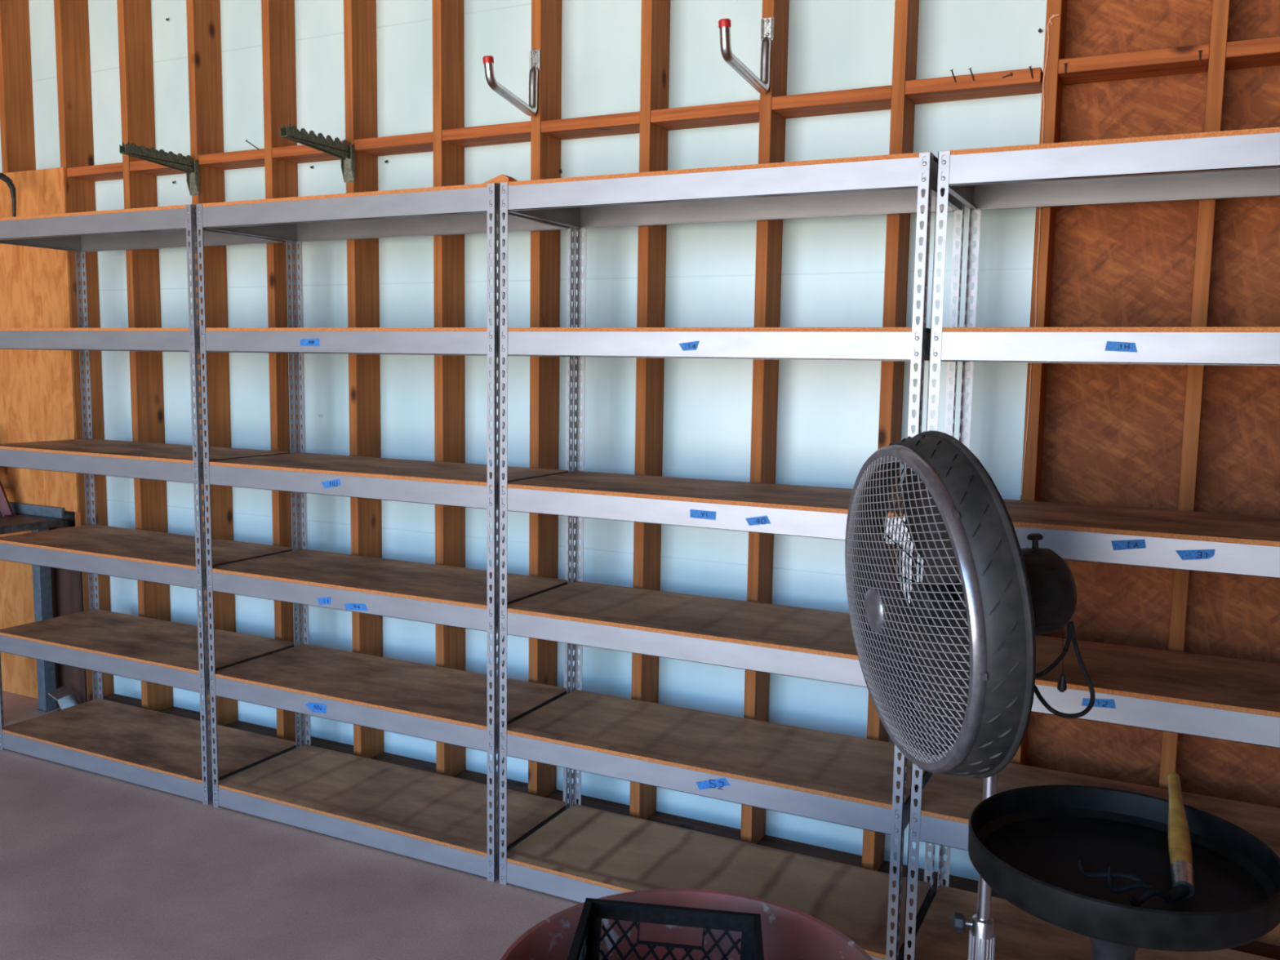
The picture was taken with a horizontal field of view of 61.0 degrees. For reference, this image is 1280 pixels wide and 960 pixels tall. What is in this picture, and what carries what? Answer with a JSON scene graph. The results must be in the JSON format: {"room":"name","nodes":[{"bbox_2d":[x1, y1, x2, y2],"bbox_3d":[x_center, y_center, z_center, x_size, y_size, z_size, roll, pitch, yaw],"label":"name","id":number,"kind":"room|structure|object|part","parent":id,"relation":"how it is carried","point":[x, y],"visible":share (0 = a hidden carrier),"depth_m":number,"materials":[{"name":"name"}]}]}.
{"room":"garage","nodes":[
{"label":"garage","id":0,"kind":"room"},
{"bbox_2d":[0,690,581,959],"bbox_3d":[-2.240,1.538,1.043,9.800,0.100,7.350,4,7,26],"label":"floor","id":1,"kind":"structure","parent":0,"point":[94,866],"depth_m":3.35,"materials":[{"name":"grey concrete"}]},
{"bbox_2d":[0,530,38,698],"bbox_3d":[-3.183,0.591,5.267,0.868,0.843,0.012,4,7,26],"label":"plywood sheet","id":2,"kind":"object","parent":1,"relation":"on","point":[19,673],"visible":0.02,"depth_m":5.15,"materials":[{"name":"orange wood"}]},
{"bbox_2d":[0,502,64,712],"bbox_3d":[-3.193,0.576,5.010,1.075,0.932,0.443,4,7,26],"label":"workbench","id":3,"kind":"object","parent":1,"relation":"on","point":[32,517],"visible":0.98,"depth_m":4.93,"materials":[{"name":"grey paint"}]},
{"bbox_2d":[0,480,16,516],"bbox_3d":[-3.034,-0.024,4.931,0.280,0.392,0.231,4,7,26],"label":"jack stand","id":4,"kind":"object","parent":3,"relation":"on","point":[6,509],"visible":1,"depth_m":4.96,"materials":[{"name":"red paint"}]},
{"bbox_3d":[-3.091,0.117,5.154,1.075,0.047,0.015,4,7,26],"label":"rail","id":5,"kind":"part","parent":3,"relation":"part of","materials":[{"name":"grey metal"}]},
{"bbox_3d":[-2.716,0.631,4.950,0.070,0.850,0.070,4,7,26],"label":"leg","id":6,"kind":"part","parent":3,"relation":"part of","materials":[{"name":"grey paint"}]},
{"bbox_2d":[48,684,79,711],"bbox_3d":[-2.618,1.005,4.927,0.112,0.115,0.120,2,6,6],"label":"scrap","id":7,"kind":"object","parent":1,"relation":"on","point":[65,697],"visible":0.59,"depth_m":4.92,"materials":[{"name":"metal"}]},
{"bbox_2d":[48,525,87,703],"bbox_3d":[-2.663,0.627,5.011,0.285,0.843,0.011,4,7,26],"label":"board","id":8,"kind":"object","parent":1,"relation":"on","point":[67,592],"visible":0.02,"depth_m":4.99,"materials":[{"name":"brown wood"}]},
{"bbox_2d":[0,204,300,804],"bbox_3d":[-1.990,0.061,4.317,1.205,2.142,0.476,4,7,26],"label":"shelving unit","id":9,"kind":"object","parent":1,"relation":"on","point":[167,753],"visible":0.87,"depth_m":4.22,"materials":[{"name":"grey metal"}]},
{"bbox_3d":[-2.615,0.045,4.379,0.028,2.140,0.028,4,7,26],"label":"post","id":10,"kind":"part","parent":9,"relation":"part of","materials":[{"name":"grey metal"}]},
{"bbox_3d":[-2.418,0.006,4.774,0.028,2.140,0.028,4,7,26],"label":"post","id":11,"kind":"part","parent":9,"relation":"part of","materials":[{"name":"grey metal"}]},
{"bbox_3d":[-1.561,0.117,3.860,0.028,2.140,0.028,4,7,26],"label":"post","id":12,"kind":"part","parent":9,"relation":"part of","materials":[{"name":"grey metal"}]},
{"bbox_3d":[-1.364,0.078,4.254,0.028,2.140,0.028,4,7,26],"label":"post","id":13,"kind":"part","parent":9,"relation":"part of","materials":[{"name":"grey metal"}]},
{"bbox_2d":[195,182,574,881],"bbox_3d":[-0.883,0.137,3.771,1.224,2.142,0.476,4,7,26],"label":"shelving unit","id":14,"kind":"object","parent":1,"relation":"on","point":[441,820],"visible":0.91,"depth_m":3.68,"materials":[{"name":"grey metal"}]},
{"bbox_3d":[-1.516,0.121,3.838,0.028,2.140,0.028,4,7,26],"label":"post","id":15,"kind":"part","parent":14,"relation":"part of","materials":[{"name":"grey metal"}]},
{"bbox_3d":[-1.319,0.081,4.232,0.028,2.140,0.028,4,7,26],"label":"post","id":16,"kind":"part","parent":14,"relation":"part of","materials":[{"name":"grey metal"}]},
{"bbox_3d":[-0.446,0.194,3.311,0.028,2.140,0.028,4,7,26],"label":"post","id":17,"kind":"part","parent":14,"relation":"part of","materials":[{"name":"grey metal"}]},
{"bbox_2d":[483,174,517,183],"bbox_3d":[-0.414,-0.887,3.220,0.090,0.026,0.050,4,7,26],"label":"scrap","id":18,"kind":"object","parent":14,"relation":"on","point":[502,178],"visible":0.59,"depth_m":3.19,"materials":[{"name":"brown wood"}]},
{"bbox_3d":[-0.249,0.154,3.705,0.028,2.140,0.028,4,7,26],"label":"post","id":19,"kind":"part","parent":14,"relation":"part of","materials":[{"name":"grey metal"}]},
{"bbox_2d":[498,888,873,959],"bbox_3d":[0.088,1.168,2.003,0.738,0.505,0.738,4,7,26],"label":"tub","id":20,"kind":"object","parent":1,"relation":"on","point":[788,933],"visible":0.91,"depth_m":2.27,"materials":[{"name":"red plastic"}]},
{"bbox_2d":[567,897,764,959],"bbox_3d":[0.045,0.979,1.969,0.351,0.317,0.359,1,6,5],"label":"crate","id":21,"kind":"object","parent":20,"relation":"in","point":[585,945],"visible":1,"depth_m":2.12,"materials":[{"name":"plastic"}]},
{"bbox_3d":[-0.121,0.971,1.980,0.006,0.274,0.334,4,2,4],"label":"panel","id":22,"kind":"part","parent":21,"relation":"part of","materials":[{"name":"plastic"}]},
{"bbox_3d":[0.055,0.977,2.131,0.334,0.274,0.006,4,2,4],"label":"panel","id":23,"kind":"part","parent":21,"relation":"part of","materials":[{"name":"plastic"}]},
{"bbox_2d":[498,151,964,959],"bbox_3d":[0.235,0.213,3.221,1.242,2.142,0.476,4,7,26],"label":"shelving unit","id":24,"kind":"object","parent":1,"relation":"on","point":[584,852],"visible":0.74,"depth_m":3.16,"materials":[{"name":"grey metal"}]},
{"bbox_3d":[-0.407,0.196,3.291,0.028,2.140,0.028,4,7,26],"label":"post","id":25,"kind":"part","parent":24,"relation":"part of","materials":[{"name":"grey metal"}]},
{"bbox_3d":[-0.210,0.157,3.686,0.028,2.140,0.028,4,7,26],"label":"post","id":26,"kind":"part","parent":24,"relation":"part of","materials":[{"name":"grey metal"}]},
{"bbox_3d":[0.680,0.271,2.756,0.028,2.140,0.028,4,7,26],"label":"post","id":27,"kind":"part","parent":24,"relation":"part of","materials":[{"name":"grey metal"}]},
{"bbox_3d":[0.877,0.231,3.150,0.028,2.140,0.028,4,7,26],"label":"post","id":28,"kind":"part","parent":24,"relation":"part of","materials":[{"name":"grey metal"}]},
{"bbox_2d":[844,430,1095,959],"bbox_3d":[0.566,0.661,2.070,0.504,1.508,0.557,4,7,26],"label":"pedestal fan","id":29,"kind":"object","parent":1,"relation":"on","point":[963,646],"visible":1,"depth_m":1.93,"materials":[{"name":"silver metal"}]},
{"bbox_3d":[0.523,0.273,2.186,0.082,0.354,0.267,0,6,-10],"label":"fan blade","id":30,"kind":"part","parent":29,"relation":"part of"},
{"bbox_3d":[0.540,0.081,1.984,0.050,0.246,0.384,1,6,2],"label":"fan blade","id":31,"kind":"part","parent":29,"relation":"part of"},
{"bbox_3d":[0.579,0.349,1.922,0.051,0.350,0.298,-1,7,-19],"label":"fan blade","id":32,"kind":"part","parent":29,"relation":"part of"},
{"bbox_3d":[0.623,0.856,2.100,0.039,0.038,0.038,2,6,14],"label":"clamp knob","id":33,"kind":"part","parent":29,"relation":"part of","materials":[{"name":"black plastic"}]},
{"bbox_3d":[0.697,0.216,2.058,0.225,0.176,0.166,0,6,-9],"label":"motor","id":34,"kind":"part","parent":29,"relation":"part of","materials":[{"name":"black paint"}]},
{"bbox_3d":[0.746,0.119,2.055,0.030,0.034,0.030,4,7,26],"label":"oscillation knob","id":35,"kind":"part","parent":29,"relation":"part of","materials":[{"name":"black plastic"}]},
{"bbox_3d":[0.816,0.393,2.102,0.017,0.033,0.017,-1,7,-19],"label":"chain pull","id":36,"kind":"part","parent":29,"relation":"part of","materials":[{"name":"black plastic"}]},
{"bbox_3d":[0.817,0.336,2.100,0.002,0.082,0.010,1,6,-3],"label":"pull chain","id":37,"kind":"part","parent":29,"relation":"part of","materials":[{"name":"silver metal"}]},
{"bbox_3d":[0.815,0.366,2.106,0.131,0.174,0.089,3,6,17],"label":"power cord","id":38,"kind":"part","parent":29,"relation":"part of","materials":[{"name":"black rubber"}]},
{"bbox_2d":[902,127,1279,959],"bbox_3d":[1.359,0.290,2.667,1.235,2.142,0.476,4,7,26],"label":"shelving unit","id":39,"kind":"object","parent":1,"relation":"on","point":[1203,695],"visible":0.56,"depth_m":2.62,"materials":[{"name":"grey metal"}]},
{"bbox_3d":[0.720,0.273,2.736,0.028,2.140,0.028,4,7,26],"label":"post","id":40,"kind":"part","parent":39,"relation":"part of","materials":[{"name":"grey metal"}]},
{"bbox_3d":[0.917,0.234,3.130,0.028,2.140,0.028,4,7,26],"label":"post","id":41,"kind":"part","parent":39,"relation":"part of","materials":[{"name":"grey metal"}]},
{"bbox_2d":[968,784,1279,959],"bbox_3d":[0.757,1.011,1.777,0.462,0.881,0.462,4,7,26],"label":"tray","id":42,"kind":"object","parent":1,"relation":"on","point":[1028,844],"visible":0.79,"depth_m":1.74,"materials":[{"name":"black paint"}]},
{"bbox_2d":[1078,771,1195,906],"bbox_3d":[0.848,0.575,1.742,0.416,0.080,0.150,-5,9,-44],"label":"hand cultivator","id":43,"kind":"object","parent":42,"relation":"in","point":[1180,846],"visible":1,"depth_m":1.66,"materials":[{"name":"yellow wood"}]},
{"bbox_3d":[0.890,0.565,1.800,0.034,0.072,0.294,3,7,23],"label":"wooden handle","id":44,"kind":"part","parent":43,"relation":"part of","materials":[{"name":"brown wood"}]},
{"bbox_2d":[0,0,1279,946],"bbox_3d":[-0.615,-0.696,4.030,9.800,3.750,0.020,4,7,26],"label":"wall","id":45,"kind":"structure","parent":0,"point":[833,268],"depth_m":3.55,"materials":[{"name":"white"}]},
{"bbox_2d":[66,162,123,181],"bbox_3d":[-2.311,-1.337,4.724,0.357,0.038,0.136,4,7,26],"label":"blocking","id":46,"kind":"object","parent":45,"relation":"attached to","point":[112,171],"visible":0.83,"depth_m":4.69,"materials":[{"name":"brown wood"}]},
{"bbox_2d":[128,156,186,176],"bbox_3d":[-1.953,-1.313,4.548,0.363,0.038,0.136,4,7,26],"label":"blocking","id":47,"kind":"object","parent":45,"relation":"attached to","point":[144,166],"visible":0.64,"depth_m":4.55,"materials":[{"name":"brown wood"}]},
{"bbox_2d":[197,148,264,169],"bbox_3d":[-1.593,-1.288,4.370,0.363,0.038,0.136,4,7,26],"label":"blocking","id":48,"kind":"object","parent":45,"relation":"attached to","point":[254,157],"visible":0.76,"depth_m":4.33,"materials":[{"name":"brown wood"}]},
{"bbox_2d":[271,141,342,163],"bbox_3d":[-1.232,-1.263,4.192,0.367,0.038,0.136,4,7,26],"label":"blocking","id":49,"kind":"object","parent":45,"relation":"attached to","point":[302,153],"visible":0.5,"depth_m":4.18,"materials":[{"name":"brown wood"}]},
{"bbox_2d":[353,132,432,156],"bbox_3d":[-0.870,-1.239,4.014,0.363,0.038,0.136,4,7,26],"label":"blocking","id":50,"kind":"object","parent":45,"relation":"attached to","point":[419,142],"visible":0.76,"depth_m":3.98,"materials":[{"name":"brown wood"}]},
{"bbox_2d":[442,120,530,147],"bbox_3d":[-0.506,-1.218,3.834,0.371,0.038,0.136,4,7,26],"label":"blocking","id":51,"kind":"object","parent":45,"relation":"attached to","point":[514,132],"visible":0.76,"depth_m":3.80,"materials":[{"name":"brown wood"}]},
{"bbox_2d":[541,111,639,140],"bbox_3d":[-0.138,-1.189,3.653,0.374,0.038,0.136,4,7,26],"label":"blocking","id":52,"kind":"object","parent":45,"relation":"attached to","point":[625,123],"visible":0.76,"depth_m":3.62,"materials":[{"name":"brown wood"}]},
{"bbox_2d":[89,693,1279,959],"bbox_3d":[-0.321,1.180,3.982,7.000,0.038,0.140,4,7,26],"label":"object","id":53,"kind":"structure","parent":45,"relation":"attached to","point":[1256,948],"depth_m":3.81,"materials":[{"name":"brown wood"}]},
{"bbox_2d":[0,0,35,173],"bbox_3d":[-2.854,-0.854,5.043,0.038,3.702,0.138,4,7,26],"label":"stud","id":54,"kind":"object","parent":53,"relation":"on","point":[16,109],"visible":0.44,"depth_m":4.93,"materials":[{"name":"brown wood"}]},
{"bbox_2d":[0,167,79,511],"bbox_3d":[-3.035,-0.644,5.069,1.158,1.514,0.012,4,7,26],"label":"plywood sheet","id":55,"kind":"object","parent":54,"relation":"attached to","point":[37,387],"visible":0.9,"depth_m":4.91,"materials":[{"name":"brown wood"}]},
{"bbox_2d":[0,173,16,217],"bbox_3d":[-2.756,-1.192,4.646,0.263,0.254,0.028,4,7,26],"label":"bar","id":56,"kind":"object","parent":55,"relation":"attached to","point":[3,177],"visible":0.88,"depth_m":4.59,"materials":[{"name":"black plastic"}]},
{"bbox_2d":[53,0,114,701],"bbox_3d":[-2.496,-0.829,4.867,0.038,3.702,0.138,4,7,26],"label":"stud","id":57,"kind":"object","parent":53,"relation":"on","point":[71,16],"visible":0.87,"depth_m":4.81,"materials":[{"name":"brown wood"}]},
{"bbox_2d":[116,0,173,711],"bbox_3d":[-2.142,-0.805,4.692,0.038,3.702,0.138,4,7,26],"label":"stud","id":58,"kind":"object","parent":53,"relation":"on","point":[134,16],"visible":0.64,"depth_m":4.67,"materials":[{"name":"brown wood"}]},
{"bbox_2d":[186,0,238,725],"bbox_3d":[-1.782,-0.780,4.514,0.038,3.702,0.138,4,7,26],"label":"stud","id":59,"kind":"object","parent":53,"relation":"on","point":[203,16],"visible":0.57,"depth_m":4.49,"materials":[{"name":"brown wood"}]},
{"bbox_2d":[119,141,199,195],"bbox_3d":[-1.879,-1.219,4.255,0.052,0.158,0.332,4,7,26],"label":"bracket","id":60,"kind":"object","parent":59,"relation":"attached to","point":[179,162],"visible":1,"depth_m":4.29,"materials":[{"name":"green metal"}]},
{"bbox_3d":[-1.880,-1.261,4.251,0.032,0.072,0.332,4,7,26],"label":"toothed arm","id":61,"kind":"part","parent":60,"relation":"part of","materials":[{"name":"green metal"}]},
{"bbox_3d":[-1.807,-1.223,4.402,0.046,0.138,0.004,4,7,26],"label":"plate","id":62,"kind":"part","parent":60,"relation":"part of","materials":[{"name":"metal"}]},
{"bbox_2d":[261,0,307,741],"bbox_3d":[-1.422,-0.756,4.337,0.038,3.702,0.138,4,7,26],"label":"stud","id":63,"kind":"object","parent":53,"relation":"on","point":[277,16],"visible":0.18,"depth_m":4.29,"materials":[{"name":"brown wood"}]},
{"bbox_2d":[343,0,383,758],"bbox_3d":[-1.058,-0.731,4.158,0.038,3.702,0.138,4,7,26],"label":"stud","id":64,"kind":"object","parent":53,"relation":"on","point":[359,15],"visible":0.64,"depth_m":4.14,"materials":[{"name":"brown wood"}]},
{"bbox_2d":[280,122,355,182],"bbox_3d":[-1.155,-1.172,3.899,0.052,0.153,0.330,4,7,26],"label":"bracket","id":65,"kind":"object","parent":64,"relation":"attached to","point":[346,153],"visible":1,"depth_m":3.93,"materials":[{"name":"green metal"}]},
{"bbox_3d":[-1.156,-1.212,3.896,0.032,0.072,0.330,4,7,26],"label":"toothed arm","id":66,"kind":"part","parent":65,"relation":"part of","materials":[{"name":"green metal"}]},
{"bbox_3d":[-1.083,-1.176,4.045,0.046,0.133,0.004,4,7,26],"label":"plate","id":67,"kind":"part","parent":65,"relation":"part of","materials":[{"name":"metal"}]},
{"bbox_2d":[432,0,465,777],"bbox_3d":[-0.698,-0.706,3.981,0.038,3.702,0.138,4,7,26],"label":"stud","id":68,"kind":"object","parent":53,"relation":"on","point":[448,91],"visible":0.64,"depth_m":3.97,"materials":[{"name":"brown wood"}]},
{"bbox_2d":[528,0,561,796],"bbox_3d":[-0.331,-0.681,3.800,0.038,3.702,0.138,4,7,26],"label":"stud","id":69,"kind":"object","parent":53,"relation":"on","point":[546,15],"visible":0.64,"depth_m":3.79,"materials":[{"name":"brown wood"}]},
{"bbox_2d":[482,48,540,116],"bbox_3d":[-0.418,-1.322,3.535,0.040,0.224,0.302,4,7,26],"label":"hook","id":70,"kind":"object","parent":69,"relation":"attached to","point":[531,109],"visible":1,"depth_m":3.60,"materials":[{"name":"metal"}]},
{"bbox_3d":[-0.353,-1.412,3.654,0.040,0.068,0.009,4,7,26],"label":"mounting plate","id":71,"kind":"part","parent":70,"relation":"part of","materials":[{"name":"metal"}]},
{"bbox_2d":[629,0,670,819],"bbox_3d":[0.039,-0.656,3.618,0.038,3.702,0.138,4,7,26],"label":"stud","id":72,"kind":"object","parent":53,"relation":"on","point":[655,14],"visible":0.64,"depth_m":3.60,"materials":[{"name":"brown wood"}]},
{"bbox_2d":[740,0,789,844],"bbox_3d":[0.406,-0.631,3.437,0.038,3.702,0.138,4,7,26],"label":"stud","id":73,"kind":"object","parent":53,"relation":"on","point":[771,142],"visible":0.64,"depth_m":3.43,"materials":[{"name":"brown wood"}]},
{"bbox_2d":[718,17,773,93],"bbox_3d":[0.307,-1.268,3.143,0.040,0.230,0.365,4,7,26],"label":"hook","id":74,"kind":"object","parent":73,"relation":"attached to","point":[761,86],"visible":1,"depth_m":3.21,"materials":[{"name":"metal"}]},
{"bbox_3d":[0.386,-1.365,3.290,0.040,0.068,0.009,4,7,26],"label":"mounting plate","id":75,"kind":"part","parent":74,"relation":"part of","materials":[{"name":"metal"}]},
{"bbox_2d":[862,0,919,871],"bbox_3d":[0.768,-0.606,3.258,0.038,3.702,0.138,4,7,26],"label":"stud","id":76,"kind":"object","parent":53,"relation":"on","point":[906,11],"visible":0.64,"depth_m":3.21,"materials":[{"name":"brown wood"}]},
{"bbox_2d":[999,0,1067,898],"bbox_3d":[1.139,-0.581,3.075,0.038,3.702,0.138,4,7,26],"label":"stud","id":77,"kind":"object","parent":53,"relation":"on","point":[1053,85],"visible":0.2,"depth_m":3.02,"materials":[{"name":"brown wood"}]},
{"bbox_2d":[1021,13,1058,494],"bbox_3d":[1.105,-0.608,3.008,0.033,1.310,0.005,4,7,26],"label":"string","id":78,"kind":"object","parent":77,"relation":"attached to","point":[1053,15],"visible":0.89,"depth_m":3.01,"materials":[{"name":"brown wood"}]},
{"bbox_2d":[1158,0,1229,789],"bbox_3d":[1.499,-0.556,2.898,0.038,3.702,0.138,4,7,26],"label":"stud","id":79,"kind":"object","parent":53,"relation":"on","point":[1220,15],"visible":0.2,"depth_m":2.86,"materials":[{"name":"brown wood"}]},
{"bbox_2d":[650,99,759,130],"bbox_3d":[0.230,-1.163,3.472,0.371,0.038,0.136,4,7,26],"label":"blocking","id":80,"kind":"object","parent":45,"relation":"attached to","point":[741,112],"visible":0.76,"depth_m":3.44,"materials":[{"name":"brown wood"}]},
{"bbox_2d":[771,84,892,119],"bbox_3d":[0.595,-1.143,3.292,0.366,0.038,0.136,4,7,26],"label":"blocking","id":81,"kind":"object","parent":45,"relation":"attached to","point":[876,98],"visible":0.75,"depth_m":3.26,"materials":[{"name":"brown wood"}]},
{"bbox_2d":[905,67,1043,104],"bbox_3d":[0.959,-1.126,3.111,0.369,0.038,0.136,4,7,26],"label":"blocking","id":82,"kind":"object","parent":45,"relation":"attached to","point":[986,85],"visible":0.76,"depth_m":3.08,"materials":[{"name":"brown wood"}]},
{"bbox_2d":[950,69,956,82],"bbox_3d":[0.883,-1.139,3.065,0.022,0.036,0.010,-2,7,-26],"label":"nail","id":83,"kind":"object","parent":82,"relation":"attached to","point":[952,69],"visible":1,"depth_m":3.06,"materials":[{"name":"grey metal"}]},
{"bbox_2d":[968,67,974,81],"bbox_3d":[0.928,-1.136,3.043,0.022,0.036,0.010,-2,7,-25],"label":"nail","id":84,"kind":"object","parent":82,"relation":"attached to","point":[970,68],"visible":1,"depth_m":3.04,"materials":[{"name":"grey metal"}]},
{"bbox_2d":[1028,66,1033,78],"bbox_3d":[1.070,-1.115,2.973,0.019,0.033,0.010,-2,7,-25],"label":"nail","id":85,"kind":"object","parent":82,"relation":"attached to","point":[1030,68],"visible":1,"depth_m":2.97,"materials":[{"name":"grey metal"}]},
{"bbox_2d":[1057,44,1209,84],"bbox_3d":[1.328,-1.116,2.928,0.363,0.038,0.136,4,7,26],"label":"blocking","id":86,"kind":"object","parent":45,"relation":"attached to","point":[1183,60],"visible":1,"depth_m":2.89,"materials":[{"name":"brown wood"}]},
{"bbox_2d":[1197,49,1202,61],"bbox_3d":[1.438,-1.091,2.792,0.010,0.026,0.016,4,7,26],"label":"nail","id":87,"kind":"object","parent":86,"relation":"attached to","point":[1201,50],"visible":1,"depth_m":2.79,"materials":[{"name":"grey metal"}]},
{"bbox_2d":[1224,36,1279,70],"bbox_3d":[1.874,-1.079,2.659,0.780,0.038,0.136,4,7,26],"label":"blocking","id":88,"kind":"object","parent":45,"relation":"attached to","point":[1262,52],"visible":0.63,"depth_m":2.76,"materials":[{"name":"brown wood"}]}
]}

